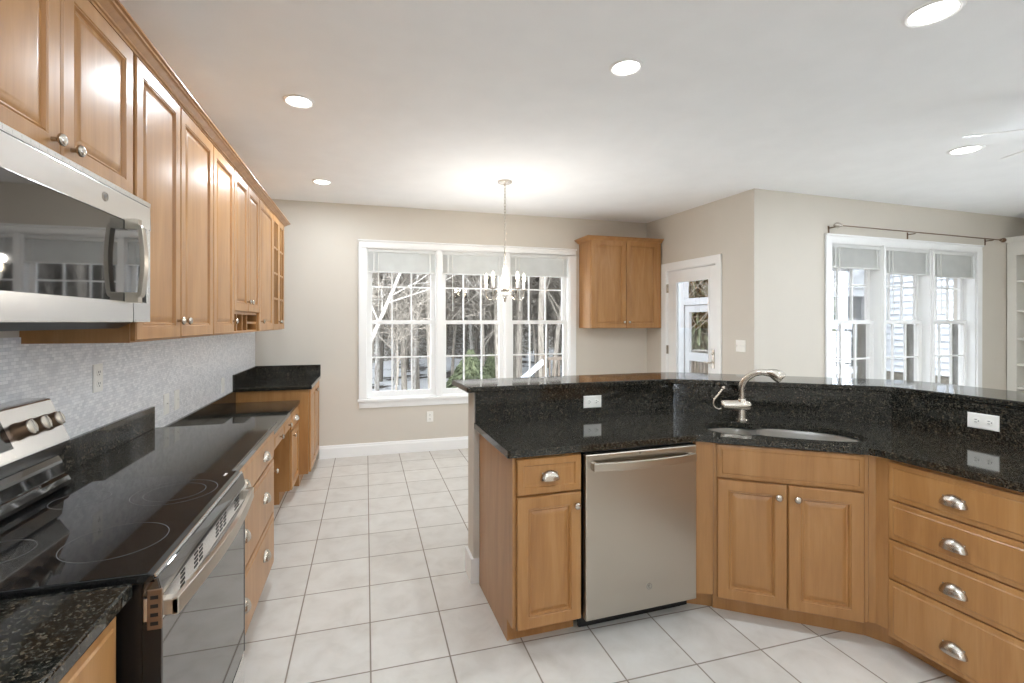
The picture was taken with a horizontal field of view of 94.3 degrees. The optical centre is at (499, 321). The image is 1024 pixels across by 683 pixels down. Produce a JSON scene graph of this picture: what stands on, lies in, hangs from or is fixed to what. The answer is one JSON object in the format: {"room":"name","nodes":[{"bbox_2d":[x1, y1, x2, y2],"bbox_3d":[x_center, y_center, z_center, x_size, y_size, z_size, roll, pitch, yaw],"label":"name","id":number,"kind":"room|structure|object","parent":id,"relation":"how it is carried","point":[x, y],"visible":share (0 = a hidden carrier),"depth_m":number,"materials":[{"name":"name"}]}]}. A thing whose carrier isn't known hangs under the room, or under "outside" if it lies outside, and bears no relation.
{"room":"kitchen","nodes":[
{"label":"kitchen","id":0,"kind":"room"},
{"bbox_2d":[0,331,18,337],"bbox_3d":[-1.617,0.090,1.421,0.140,2.720,7.113,0,0,-16],"label":"wall","id":1,"kind":"structure","parent":0,"point":[3,334],"depth_m":1.52,"materials":[{"name":"paint"}]},
{"bbox_2d":[0,0,132,193],"bbox_3d":[-1.294,-0.681,1.211,0.359,0.526,0.797,0,0,-16],"label":"upper cabinet","id":2,"kind":"object","parent":1,"relation":"attached to","point":[66,76],"visible":0.87,"depth_m":1.28,"materials":[{"name":"brown wood"}]},
{"bbox_2d":[0,122,150,330],"bbox_3d":[-1.267,-0.197,1.250,0.418,0.435,0.768,0,0,-16],"label":"microwave","id":3,"kind":"object","parent":2,"relation":"attached to","point":[75,243],"visible":1,"depth_m":1.19,"materials":[{"name":"silver metal"}]},
{"bbox_2d":[88,0,289,226],"bbox_3d":[-1.670,-0.953,2.572,0.377,0.046,4.357,0,0,-16],"label":"crown molding","id":4,"kind":"structure","parent":2,"relation":"attached to","point":[115,14],"depth_m":1.90,"materials":[{"name":"brown wood"}]},
{"bbox_2d":[19,55,212,343],"bbox_3d":[-1.524,-0.436,2.027,0.359,1.016,0.870,0,0,-16],"label":"upper cabinet","id":5,"kind":"object","parent":1,"relation":"attached to","point":[173,159],"visible":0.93,"depth_m":1.94,"materials":[{"name":"brown wood"}]},
{"bbox_2d":[0,332,254,437],"bbox_3d":[-1.673,0.400,1.897,0.008,0.700,6.161,0,0,-16],"label":"backsplash","id":6,"kind":"structure","parent":1,"relation":"attached to","point":[137,376],"depth_m":2.22,"materials":[{"name":"stone"}]},
{"bbox_2d":[93,363,102,392],"bbox_3d":[-1.694,0.236,2.004,0.008,0.117,0.072,0,0,-16],"label":"outlet","id":7,"kind":"object","parent":6,"relation":"attached to","point":[97,368],"visible":1,"depth_m":2.00,"materials":[{"name":"white plastic"}]},
{"bbox_2d":[163,393,168,415],"bbox_3d":[-1.885,0.465,2.692,0.016,0.117,0.072,0,0,-16],"label":"light switch","id":8,"kind":"object","parent":6,"relation":"attached to","point":[165,396],"visible":1,"depth_m":2.67,"materials":[{"name":"white plastic"}]},
{"bbox_2d":[174,389,179,410],"bbox_3d":[-1.926,0.465,2.841,0.016,0.117,0.072,0,0,-16],"label":"light switch","id":9,"kind":"object","parent":6,"relation":"attached to","point":[176,392],"visible":1,"depth_m":2.83,"materials":[{"name":"white plastic"}]},
{"bbox_2d":[209,146,238,335],"bbox_3d":[-1.699,-0.436,2.646,0.359,1.016,0.410,0,0,-16],"label":"upper cabinet","id":10,"kind":"object","parent":1,"relation":"attached to","point":[223,172],"visible":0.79,"depth_m":2.67,"materials":[{"name":"brown wood"}]},
{"bbox_2d":[231,170,258,333],"bbox_3d":[-1.850,-0.436,3.184,0.359,1.016,0.701,0,0,-16],"label":"wine cabinet","id":11,"kind":"object","parent":1,"relation":"attached to","point":[246,202],"visible":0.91,"depth_m":3.17,"materials":[{"name":"brown wood"}]},
{"bbox_2d":[257,199,272,331],"bbox_3d":[-2.019,-0.436,3.783,0.359,1.016,0.538,0,0,-16],"label":"upper cabinet","id":12,"kind":"object","parent":1,"relation":"attached to","point":[265,315],"visible":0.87,"depth_m":3.78,"materials":[{"name":"brown wood"}]},
{"bbox_2d":[273,215,283,329],"bbox_3d":[-2.172,-0.436,4.323,0.359,1.016,0.579,0,0,-16],"label":"upper cabinet","id":13,"kind":"object","parent":1,"relation":"attached to","point":[278,228],"visible":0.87,"depth_m":4.33,"materials":[{"name":"brown wood"}]},
{"bbox_2d":[255,199,646,458],"bbox_3d":[-0.332,0.090,5.551,4.576,2.720,0.140,0,0,-16],"label":"wall","id":14,"kind":"structure","parent":0,"point":[321,243],"depth_m":5.14,"materials":[{"name":"paint"}]},
{"bbox_2d":[319,436,467,458],"bbox_3d":[-0.010,1.383,5.562,3.951,0.135,0.015,0,0,-16],"label":"baseboard","id":15,"kind":"structure","parent":14,"relation":"attached to","point":[421,445],"depth_m":5.22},
{"bbox_2d":[357,239,576,408],"bbox_3d":[-0.313,0.021,5.528,2.576,1.826,0.175,0,0,-16],"label":"window","id":16,"kind":"structure","parent":14,"relation":"in","point":[437,395],"depth_m":5.41,"materials":[{"name":"white wood"}]},
{"bbox_2d":[368,249,434,310],"bbox_3d":[-1.087,-0.462,5.285,0.733,0.673,0.052,0,0,-16],"label":"window blind","id":17,"kind":"object","parent":16,"relation":"attached to","point":[379,260],"visible":1,"depth_m":5.28,"materials":[{"name":"white fabric"}]},
{"bbox_2d":[443,252,503,305],"bbox_3d":[-0.305,-0.462,5.506,0.720,0.673,0.052,0,0,-16],"label":"window blind","id":18,"kind":"object","parent":16,"relation":"attached to","point":[454,263],"visible":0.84,"depth_m":5.50,"materials":[{"name":"white fabric"}]},
{"bbox_2d":[511,255,567,277],"bbox_3d":[0.475,-0.462,5.726,0.732,0.673,0.052,0,0,-16],"label":"window blind","id":19,"kind":"object","parent":16,"relation":"attached to","point":[528,265],"visible":0.95,"depth_m":5.72,"materials":[{"name":"white fabric"}]},
{"bbox_2d":[574,235,663,327],"bbox_3d":[1.447,-0.464,5.782,1.011,1.076,0.377,0,0,-16],"label":"upper cabinet","id":20,"kind":"object","parent":14,"relation":"attached to","point":[620,277],"visible":1,"depth_m":5.65,"materials":[{"name":"brown wood"}]},
{"bbox_2d":[119,0,1023,222],"bbox_3d":[2.734,-1.330,2.648,9.300,0.120,7.513,0,0,-16],"label":"ceiling","id":21,"kind":"structure","parent":0,"point":[420,104],"depth_m":2.70,"materials":[{"name":"paint"}]},
{"bbox_2d":[283,94,314,108],"bbox_3d":[-1.156,-1.265,2.730,0.169,0.010,0.169,0,0,-16],"label":"recessed light","id":22,"kind":"object","parent":21,"relation":"in","point":[295,100],"visible":1,"depth_m":2.72,"materials":[{"name":"white glass"}]},
{"bbox_2d":[312,179,331,184],"bbox_3d":[-1.609,-1.265,4.293,0.165,0.010,0.165,0,0,-16],"label":"recessed light","id":23,"kind":"object","parent":21,"relation":"in","point":[317,181],"visible":1,"depth_m":4.28,"materials":[{"name":"white"}]},
{"bbox_2d":[483,179,525,301],"bbox_3d":[0.059,-0.724,4.300,0.389,1.092,0.401,0,0,-16],"label":"chandelier","id":24,"kind":"object","parent":21,"relation":"hanging from","point":[504,279],"visible":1,"depth_m":4.27,"materials":[{"name":"silver metal"}]},
{"bbox_2d":[609,58,642,75],"bbox_3d":[0.627,-1.265,2.365,0.163,0.010,0.163,0,0,-16],"label":"recessed light","id":25,"kind":"object","parent":21,"relation":"in","point":[627,66],"visible":1,"depth_m":2.36,"materials":[{"name":"white"}]},
{"bbox_2d":[901,0,966,27],"bbox_3d":[1.774,-1.265,1.946,0.200,0.010,0.200,0,0,-16],"label":"recessed light","id":26,"kind":"object","parent":21,"relation":"in","point":[932,12],"visible":1,"depth_m":1.94,"materials":[{"name":"white glass"}]},
{"bbox_2d":[947,144,984,154],"bbox_3d":[3.427,-1.265,3.497,0.204,0.010,0.204,0,0,-16],"label":"recessed light","id":27,"kind":"object","parent":21,"relation":"in","point":[970,148],"visible":1,"depth_m":3.48,"materials":[{"name":"white"}]},
{"bbox_2d":[962,129,1023,160],"bbox_3d":[3.392,-1.170,2.586,1.185,0.200,1.218,0,0,-16],"label":"ceiling fan","id":28,"kind":"object","parent":21,"relation":"hanging from","point":[1022,151],"visible":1,"depth_m":2.78,"materials":[{"name":"white"}]},
{"bbox_2d":[243,448,959,682],"bbox_3d":[2.734,1.510,2.648,9.100,0.120,7.313,0,0,-16],"label":"floor","id":29,"kind":"structure","parent":0,"point":[368,581],"depth_m":2.28,"materials":[{"name":"tile"}]},
{"bbox_2d":[59,616,115,682],"bbox_3d":[-0.858,1.022,0.194,0.621,0.857,1.540,0,0,-16],"label":"base cabinet","id":30,"kind":"object","parent":29,"relation":"on","point":[97,664],"visible":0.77,"depth_m":0.92,"materials":[{"name":"brown wood"}]},
{"bbox_2d":[0,584,131,682],"bbox_3d":[-0.865,0.518,0.171,0.608,0.147,1.598,0,0,-16],"label":"countertop","id":31,"kind":"structure","parent":30,"relation":"on","point":[42,637],"depth_m":0.87,"materials":[{"name":"stone"}]},
{"bbox_2d":[0,398,253,682],"bbox_3d":[-1.131,0.850,1.320,0.703,1.200,0.752,0,0,-16],"label":"range","id":32,"kind":"object","parent":29,"relation":"on","point":[178,540],"visible":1,"depth_m":1.30,"materials":[{"name":"black glass"}]},
{"bbox_2d":[0,471,241,599],"bbox_3d":[-1.118,0.559,1.325,0.552,0.023,0.748,0,0,-16],"label":"cooktop","id":33,"kind":"object","parent":32,"relation":"in","point":[136,532],"depth_m":1.24,"materials":[{"name":"black glass"}]},
{"bbox_2d":[240,431,273,634],"bbox_3d":[-1.410,1.022,2.134,0.629,0.857,0.957,0,0,-16],"label":"base cabinet","id":34,"kind":"object","parent":29,"relation":"on","point":[258,471],"visible":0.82,"depth_m":2.26,"materials":[{"name":"brown wood"}]},
{"bbox_2d":[58,407,276,482],"bbox_3d":[-1.419,0.518,2.136,0.608,0.147,0.968,0,0,-16],"label":"countertop","id":35,"kind":"structure","parent":34,"relation":"on","point":[131,446],"depth_m":2.02,"materials":[{"name":"stone"}]},
{"bbox_2d":[236,381,318,485],"bbox_3d":[-2.072,1.024,4.549,0.631,0.853,0.832,0,0,-16],"label":"base cabinet","id":36,"kind":"object","parent":29,"relation":"on","point":[308,407],"visible":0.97,"depth_m":4.21,"materials":[{"name":"brown wood"}]},
{"bbox_2d":[233,365,320,391],"bbox_3d":[-2.089,0.523,4.534,0.636,0.147,0.861,0,0,-16],"label":"countertop","id":37,"kind":"structure","parent":36,"relation":"on","point":[278,377],"depth_m":4.61,"materials":[{"name":"stone"}]},
{"bbox_2d":[273,406,299,511],"bbox_3d":[-1.789,1.087,3.367,0.541,0.727,1.582,0,0,-16],"label":"base cabinet","id":38,"kind":"object","parent":29,"relation":"on","point":[286,439],"visible":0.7,"depth_m":3.78,"materials":[{"name":"brown wood"}]},
{"bbox_2d":[164,391,299,434],"bbox_3d":[-1.807,0.653,3.363,0.528,0.137,1.590,0,0,-16],"label":"countertop","id":39,"kind":"structure","parent":38,"relation":"on","point":[225,409],"depth_m":3.51,"materials":[{"name":"stone"}]},
{"bbox_2d":[479,433,580,640],"bbox_3d":[0.137,1.022,2.381,0.334,0.857,0.606,0,0,-17],"label":"base cabinet","id":40,"kind":"object","parent":29,"relation":"on","point":[530,507],"visible":0.99,"depth_m":2.14,"materials":[{"name":"brown wood"}]},
{"bbox_2d":[577,442,696,626],"bbox_3d":[0.606,1.023,2.507,0.611,0.854,0.618,0,0,-17],"label":"dishwasher","id":41,"kind":"object","parent":29,"relation":"on","point":[638,504],"visible":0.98,"depth_m":2.25,"materials":[{"name":"silver metal"}]},
{"bbox_2d":[687,442,901,647],"bbox_3d":[1.435,1.022,2.478,0.919,0.857,0.581,0,0,19],"label":"base cabinet","id":42,"kind":"object","parent":29,"relation":"on","point":[791,535],"visible":0.93,"depth_m":2.23,"materials":[{"name":"brown wood"}]},
{"bbox_2d":[888,460,1023,682],"bbox_3d":[2.036,1.022,1.920,0.609,0.857,0.512,0,0,-18],"label":"base cabinet","id":43,"kind":"object","parent":29,"relation":"on","point":[956,543],"visible":1,"depth_m":1.84,"materials":[{"name":"brown wood"}]},
{"bbox_2d":[1006,235,1023,391],"bbox_3d":[6.442,0.220,5.035,0.415,2.460,1.530,0,0,-16],"label":"bookcase","id":44,"kind":"object","parent":29,"relation":"on","point":[1015,244],"visible":0.68,"depth_m":5.67,"materials":[{"name":"white wood"}]},
{"bbox_2d":[647,189,753,374],"bbox_3d":[2.220,0.090,5.333,0.140,2.720,1.675,0,0,-18],"label":"wall","id":45,"kind":"structure","parent":0,"point":[725,226],"depth_m":4.83,"materials":[{"name":"paint"}]},
{"bbox_2d":[661,254,721,373],"bbox_3d":[2.170,0.374,5.365,0.194,2.152,0.962,0,0,-18],"label":"door","id":46,"kind":"structure","parent":45,"relation":"in","point":[708,267],"depth_m":5.38,"materials":[{"name":"white wood"}]},
{"bbox_2d":[736,340,745,351],"bbox_3d":[2.359,0.235,4.665,0.016,0.117,0.118,0,0,-18],"label":"light switch","id":47,"kind":"object","parent":45,"relation":"attached to","point":[740,344],"visible":1,"depth_m":4.66,"materials":[{"name":"white plastic"}]},
{"bbox_2d":[468,393,1021,557],"bbox_3d":[1.860,0.919,2.074,4.098,1.062,1.552,0,0,38],"label":"wall","id":48,"kind":"structure","parent":0,"point":[473,435],"depth_m":2.65,"materials":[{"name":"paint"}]},
{"bbox_2d":[465,546,478,583],"bbox_3d":[1.857,1.383,2.117,4.128,0.135,1.525,0,0,36],"label":"baseboard","id":49,"kind":"structure","parent":48,"relation":"attached to","point":[471,564],"depth_m":2.64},
{"bbox_2d":[452,372,1023,408],"bbox_3d":[1.903,0.370,2.179,4.406,0.031,1.836,0,0,37],"label":"bar","id":50,"kind":"object","parent":48,"relation":"on","point":[1015,399],"visible":0.97,"depth_m":2.79,"materials":[{"name":"stone"}]},
{"bbox_2d":[754,188,1023,389],"bbox_3d":[4.405,0.090,5.276,4.250,2.720,0.215,0,0,-18],"label":"wall","id":51,"kind":"structure","parent":0,"point":[790,228],"depth_m":4.77,"materials":[{"name":"paint"}]},
{"bbox_2d":[824,233,983,387],"bbox_3d":[4.416,0.021,5.274,2.488,1.826,0.295,0,0,-18],"label":"window","id":52,"kind":"structure","parent":51,"relation":"in","point":[965,333],"depth_m":5.30,"materials":[{"name":"white wood"}]},
{"bbox_2d":[832,244,880,276],"bbox_3d":[3.705,-0.467,4.955,0.718,0.663,0.052,0,0,-18],"label":"window blind","id":53,"kind":"object","parent":52,"relation":"attached to","point":[843,256],"visible":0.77,"depth_m":4.95,"materials":[{"name":"white fabric"}]},
{"bbox_2d":[886,247,928,312],"bbox_3d":[4.444,-0.447,5.195,0.703,0.703,0.052,0,0,-18],"label":"window blind","id":54,"kind":"object","parent":52,"relation":"attached to","point":[899,261],"visible":0.85,"depth_m":5.19,"materials":[{"name":"white fabric"}]},
{"bbox_2d":[935,251,973,313],"bbox_3d":[5.185,-0.442,5.436,0.705,0.713,0.052,0,0,-18],"label":"window blind","id":55,"kind":"object","parent":52,"relation":"attached to","point":[947,264],"visible":0.91,"depth_m":5.43,"materials":[{"name":"white fabric"}]},
{"bbox_2d":[828,222,1006,244],"bbox_3d":[4.624,-0.949,5.179,2.737,0.094,0.103,0,0,-18],"label":"curtain rod","id":56,"kind":"object","parent":51,"relation":"attached to","point":[837,224],"visible":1,"depth_m":5.14,"materials":[{"name":"brown metal"}]},
{"bbox_3d":[2.343,1.022,0.987,0.611,0.857,1.450,0,0,-18],"label":"base cabinet","id":57,"kind":"object","parent":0,"visible":0},
{"bbox_2d":[474,384,1023,492],"bbox_3d":[1.376,0.489,1.523,2.320,0.205,3.044,0,0,-16],"label":"countertop","id":58,"kind":"structure","parent":57,"relation":"on","point":[932,433],"depth_m":2.51,"materials":[{"name":"stone"}]},
{"bbox_2d":[583,395,600,407],"bbox_3d":[0.552,0.475,2.830,0.117,0.072,0.008,0,0,-17],"label":"outlet","id":59,"kind":"object","parent":58,"relation":"attached to","point":[594,401],"visible":1,"depth_m":2.83,"materials":[{"name":"white plastic"}]},
{"bbox_2d":[712,369,785,421],"bbox_3d":[1.404,0.410,2.686,0.366,0.300,0.084,0,0,30],"label":"faucet","id":60,"kind":"object","parent":58,"relation":"on","point":[741,406],"visible":1,"depth_m":2.68,"materials":[{"name":"silver metal"}]},
{"bbox_2d":[708,428,861,441],"bbox_3d":[1.452,0.697,2.466,0.771,0.206,0.418,0,0,19],"label":"sink","id":61,"kind":"object","parent":58,"relation":"in","point":[784,433],"visible":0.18,"depth_m":2.60,"materials":[{"name":"metal"}]},
{"bbox_2d":[967,412,999,431],"bbox_3d":[2.268,0.468,2.232,0.008,0.072,0.117,0,0,-18],"label":"outlet","id":62,"kind":"object","parent":58,"relation":"attached to","point":[975,420],"visible":1,"depth_m":2.23,"materials":[{"name":"white plastic"}]},
{"label":"outside","id":63,"kind":"structure","parent":0,"visible":0},
{"bbox_2d":[372,348,561,390],"bbox_3d":[7.481,-1.502,19.151,124.800,8.764,124.800,0,0,-16],"label":"snow ground","id":64,"kind":"structure","parent":63,"point":[385,385],"depth_m":24.91,"materials":[{"name":"white snow"}]},
{"bbox_2d":[372,272,377,364],"bbox_3d":[-4.360,-7.857,14.998,10.916,21.362,11.007,0,0,27],"label":"bare tree","id":65,"kind":"object","parent":64,"relation":"on","point":[374,274],"visible":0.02,"depth_m":14.64,"materials":[{"name":"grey plant"}]},
{"bbox_2d":[374,290,380,390],"bbox_3d":[-4.604,-6.464,18.023,9.912,18.550,9.875,0,0,-37],"label":"bare tree","id":66,"kind":"object","parent":64,"relation":"on","point":[377,342],"visible":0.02,"depth_m":18.33,"materials":[{"name":"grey plant"}]},
{"bbox_2d":[380,274,384,381],"bbox_3d":[-4.510,-8.468,21.298,11.222,22.514,10.514,0,0,-33],"label":"bare tree","id":67,"kind":"object","parent":64,"relation":"on","point":[381,336],"visible":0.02,"depth_m":21.21,"materials":[{"name":"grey plant"}]},
{"bbox_2d":[379,274,417,389],"bbox_3d":[-2.958,-4.063,17.251,7.289,13.691,7.316,0,0,35],"label":"bare tree","id":68,"kind":"object","parent":64,"relation":"on","point":[416,333],"visible":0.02,"depth_m":17.42,"materials":[{"name":"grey plant"}]},
{"bbox_2d":[393,273,408,384],"bbox_3d":[-4.744,-5.743,20.279,9.049,16.997,9.083,0,0,16],"label":"bare tree","id":69,"kind":"object","parent":64,"relation":"on","point":[394,347],"visible":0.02,"depth_m":20.02,"materials":[{"name":"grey plant"}]},
{"bbox_2d":[410,273,419,388],"bbox_3d":[-4.060,-7.229,18.585,9.331,19.979,9.958,0,0,37],"label":"bare tree","id":70,"kind":"object","parent":64,"relation":"on","point":[417,368],"visible":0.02,"depth_m":18.74,"materials":[{"name":"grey plant"}]},
{"bbox_2d":[386,276,446,369],"bbox_3d":[-4.771,-5.283,25.486,8.225,15.963,8.157,0,0,3],"label":"bare tree","id":71,"kind":"object","parent":64,"relation":"on","point":[407,353],"visible":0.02,"depth_m":25.12,"materials":[{"name":"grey plant"}]},
{"bbox_2d":[380,273,453,374],"bbox_3d":[-4.212,-1.838,21.834,5.651,9.063,4.884,0,0,-44],"label":"bare tree","id":72,"kind":"object","parent":64,"relation":"on","point":[383,273],"visible":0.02,"depth_m":21.79,"materials":[{"name":"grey plant"}]},
{"bbox_2d":[372,272,465,389],"bbox_3d":[-2.973,-1.015,14.007,4.139,7.682,4.789,0,0,29],"label":"bare tree","id":73,"kind":"object","parent":64,"relation":"on","point":[418,303],"visible":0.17,"depth_m":13.59,"materials":[{"name":"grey plant"}]},
{"bbox_2d":[372,272,479,342],"bbox_3d":[-1.316,-3.884,13.854,7.255,13.372,5.530,0,0,-35],"label":"bare tree","id":74,"kind":"object","parent":64,"relation":"on","point":[388,301],"visible":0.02,"depth_m":12.64,"materials":[{"name":"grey plant"}]},
{"bbox_2d":[425,274,430,388],"bbox_3d":[-2.813,-8.123,14.536,10.995,22.058,10.302,0,0,-14],"label":"bare tree","id":75,"kind":"object","parent":64,"relation":"on","point":[428,334],"visible":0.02,"depth_m":14.12,"materials":[{"name":"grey plant"}]},
{"bbox_2d":[385,275,483,354],"bbox_3d":[-2.358,-1.882,21.401,4.899,9.092,5.668,0,0,27],"label":"bare tree","id":76,"kind":"object","parent":64,"relation":"on","point":[456,297],"visible":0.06,"depth_m":21.23,"materials":[{"name":"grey plant"}]},
{"bbox_2d":[400,273,471,389],"bbox_3d":[-3.349,-4.988,16.353,8.318,15.624,8.610,0,0,-22],"label":"bare tree","id":77,"kind":"object","parent":64,"relation":"on","point":[403,369],"visible":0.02,"depth_m":16.19,"materials":[{"name":"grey plant"}]},
{"bbox_2d":[393,275,493,374],"bbox_3d":[-1.260,-2.913,19.144,6.570,11.342,5.725,0,0,-43],"label":"bare tree","id":78,"kind":"object","parent":64,"relation":"on","point":[456,317],"visible":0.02,"depth_m":18.61,"materials":[{"name":"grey plant"}]},
{"bbox_2d":[372,273,530,363],"bbox_3d":[-2.049,-2.424,15.801,6.626,10.628,5.727,0,0,-26],"label":"bare tree","id":79,"kind":"object","parent":64,"relation":"on","point":[456,276],"visible":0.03,"depth_m":15.79,"materials":[{"name":"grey plant"}]},
{"bbox_2d":[373,281,553,362],"bbox_3d":[9.767,-7.709,50.459,146.200,21.356,37.754,0,0,-16],"label":"wooded hillside","id":80,"kind":"structure","parent":64,"relation":"on","point":[525,346],"depth_m":29.59,"materials":[{"name":"brown plant"}]},
{"bbox_2d":[422,277,513,349],"bbox_3d":[-1.355,-1.129,22.153,4.684,7.513,4.048,0,0,-13],"label":"bare tree","id":81,"kind":"object","parent":64,"relation":"on","point":[473,326],"visible":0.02,"depth_m":22.08,"materials":[{"name":"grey plant"}]},
{"bbox_2d":[446,349,491,387],"bbox_3d":[-0.983,1.848,15.783,2.584,1.903,2.726,0,0,-37],"label":"evergreen","id":82,"kind":"object","parent":64,"relation":"on","point":[472,363],"visible":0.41,"depth_m":15.55,"materials":[{"name":"green plant"}]},
{"bbox_2d":[449,275,489,349],"bbox_3d":[-1.490,-5.434,19.797,8.685,16.313,8.717,0,0,2],"label":"bare tree","id":83,"kind":"object","parent":64,"relation":"on","point":[470,325],"visible":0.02,"depth_m":19.63,"materials":[{"name":"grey plant"}]},
{"bbox_2d":[406,274,537,366],"bbox_3d":[-0.508,-2.157,16.658,6.269,10.055,5.418,0,0,-32],"label":"bare tree","id":84,"kind":"object","parent":64,"relation":"on","point":[486,304],"visible":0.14,"depth_m":16.06,"materials":[{"name":"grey plant"}]},
{"bbox_2d":[475,325,478,357],"bbox_3d":[-1.332,-5.335,26.416,8.542,16.045,8.842,0,0,37],"label":"bare tree","id":85,"kind":"object","parent":64,"relation":"on","point":[477,339],"visible":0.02,"depth_m":26.44,"materials":[{"name":"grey plant"}]},
{"bbox_2d":[484,353,495,377],"bbox_3d":[-0.280,1.972,17.594,2.322,1.656,2.294,0,0,1],"label":"evergreen","id":86,"kind":"object","parent":64,"relation":"on","point":[489,364],"visible":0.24,"depth_m":17.29,"materials":[{"name":"green plant"}]},
{"bbox_2d":[486,305,493,359],"bbox_3d":[0.286,-8.794,24.529,11.436,22.943,10.715,0,0,-16],"label":"bare tree","id":87,"kind":"object","parent":64,"relation":"on","point":[489,343],"visible":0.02,"depth_m":24.68,"materials":[{"name":"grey plant"}]},
{"bbox_2d":[447,275,551,377],"bbox_3d":[-0.041,-3.954,16.367,6.958,13.784,7.985,0,0,1],"label":"bare tree","id":88,"kind":"object","parent":64,"relation":"on","point":[496,326],"visible":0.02,"depth_m":15.46,"materials":[{"name":"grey plant"}]},
{"bbox_2d":[446,274,554,308],"bbox_3d":[1.094,-4.092,19.162,7.983,13.781,6.957,0,0,-29],"label":"bare tree","id":89,"kind":"object","parent":64,"relation":"on","point":[446,274],"visible":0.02,"depth_m":18.18,"materials":[{"name":"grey plant"}]},
{"bbox_2d":[464,275,559,351],"bbox_3d":[0.532,-1.605,21.199,5.375,8.622,4.646,0,0,6],"label":"bare tree","id":90,"kind":"object","parent":64,"relation":"on","point":[477,275],"visible":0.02,"depth_m":21.11,"materials":[{"name":"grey plant"}]},
{"bbox_2d":[465,275,559,377],"bbox_3d":[-0.097,-2.879,19.262,6.506,11.230,5.669,0,0,-36],"label":"bare tree","id":91,"kind":"object","parent":64,"relation":"on","point":[465,275],"visible":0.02,"depth_m":19.66,"materials":[{"name":"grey plant"}]},
{"bbox_2d":[487,277,538,376],"bbox_3d":[1.774,-4.504,21.721,7.708,14.477,7.978,0,0,-10],"label":"bare tree","id":92,"kind":"object","parent":64,"relation":"on","point":[533,277],"visible":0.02,"depth_m":21.77,"materials":[{"name":"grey plant"}]},
{"bbox_2d":[474,277,560,375],"bbox_3d":[2.946,-4.389,16.655,8.435,14.562,7.351,0,0,9],"label":"bare tree","id":93,"kind":"object","parent":64,"relation":"on","point":[557,332],"visible":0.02,"depth_m":16.79,"materials":[{"name":"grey plant"}]},
{"bbox_2d":[514,276,522,377],"bbox_3d":[0.811,-7.708,16.565,9.866,21.125,10.530,0,0,-44],"label":"bare tree","id":94,"kind":"object","parent":64,"relation":"on","point":[519,307],"visible":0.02,"depth_m":17.23,"materials":[{"name":"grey plant"}]},
{"bbox_2d":[477,276,561,376],"bbox_3d":[1.421,-1.842,18.681,5.783,9.275,4.998,0,0,39],"label":"bare tree","id":95,"kind":"object","parent":64,"relation":"on","point":[532,317],"visible":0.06,"depth_m":18.69,"materials":[{"name":"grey plant"}]},
{"bbox_2d":[521,355,561,376],"bbox_3d":[1.926,1.770,13.650,4.350,1.860,2.200,0,0,-11],"label":"stair","id":96,"kind":"structure","parent":64,"relation":"on","point":[541,363],"depth_m":12.40,"materials":[{"name":"white wood"}]},
{"bbox_2d":[525,278,560,324],"bbox_3d":[2.975,-2.151,20.719,5.340,9.910,6.178,0,0,-39],"label":"bare tree","id":97,"kind":"object","parent":64,"relation":"on","point":[556,295],"visible":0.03,"depth_m":20.68,"materials":[{"name":"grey plant"}]},
{"bbox_2d":[527,279,561,368],"bbox_3d":[2.807,-1.022,22.248,4.746,7.613,4.102,0,0,-37],"label":"bare tree","id":98,"kind":"object","parent":64,"relation":"on","point":[549,308],"visible":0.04,"depth_m":22.16,"materials":[{"name":"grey plant"}]},
{"bbox_2d":[532,277,560,376],"bbox_3d":[1.260,-5.667,15.579,9.158,17.201,9.478,0,0,-39],"label":"bare tree","id":99,"kind":"object","parent":64,"relation":"on","point":[541,279],"visible":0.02,"depth_m":15.39,"materials":[{"name":"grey plant"}]},
{"bbox_2d":[550,281,560,375],"bbox_3d":[2.812,-7.629,23.598,10.793,20.947,10.704,0,0,-18],"label":"bare tree","id":100,"kind":"object","parent":64,"relation":"on","point":[553,330],"visible":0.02,"depth_m":23.95,"materials":[{"name":"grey plant"}]},
{"bbox_2d":[678,282,707,372],"bbox_3d":[3.700,0.180,7.694,3.900,2.860,4.400,0,0,-16],"label":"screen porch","id":101,"kind":"object","parent":64,"relation":"on","point":[688,361],"visible":0.2,"depth_m":8.32,"materials":[{"name":"wood"}]},
{"bbox_2d":[691,350,707,372],"bbox_3d":[3.929,1.050,9.275,0.400,1.000,0.400,0,0,-16],"label":"stone urn","id":102,"kind":"object","parent":101,"relation":"on","point":[693,351],"visible":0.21,"depth_m":9.22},
{"bbox_2d":[689,279,707,349],"bbox_3d":[7.444,-1.776,17.895,5.650,9.153,5.586,0,0,-11],"label":"evergreen","id":103,"kind":"object","parent":64,"relation":"on","point":[697,343],"visible":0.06,"depth_m":16.61,"materials":[{"name":"green plant"}]},
{"bbox_2d":[689,280,707,333],"bbox_3d":[6.354,-2.300,16.498,5.433,10.082,6.286,0,0,-39],"label":"bare tree","id":104,"kind":"object","parent":64,"relation":"on","point":[697,285],"visible":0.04,"depth_m":16.08,"materials":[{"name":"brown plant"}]},
{"bbox_2d":[832,347,835,377],"bbox_3d":[8.557,1.725,13.854,4.800,1.950,0.080,0,0,-19],"label":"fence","id":105,"kind":"object","parent":64,"relation":"on","point":[833,348],"visible":0.04,"depth_m":14.38,"materials":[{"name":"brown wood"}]},
{"bbox_2d":[832,279,849,346],"bbox_3d":[11.171,-1.779,16.182,5.522,9.157,5.653,0,0,-42],"label":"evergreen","id":106,"kind":"object","parent":64,"relation":"on","point":[833,297],"visible":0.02,"depth_m":14.99,"materials":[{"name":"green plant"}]},
{"bbox_2d":[832,268,952,383],"bbox_3d":[7.827,-0.235,9.526,1.699,6.070,7.015,0,0,-20],"label":"house wing","id":107,"kind":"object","parent":64,"relation":"on","point":[858,274],"visible":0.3,"depth_m":10.04,"materials":[{"name":"white"}]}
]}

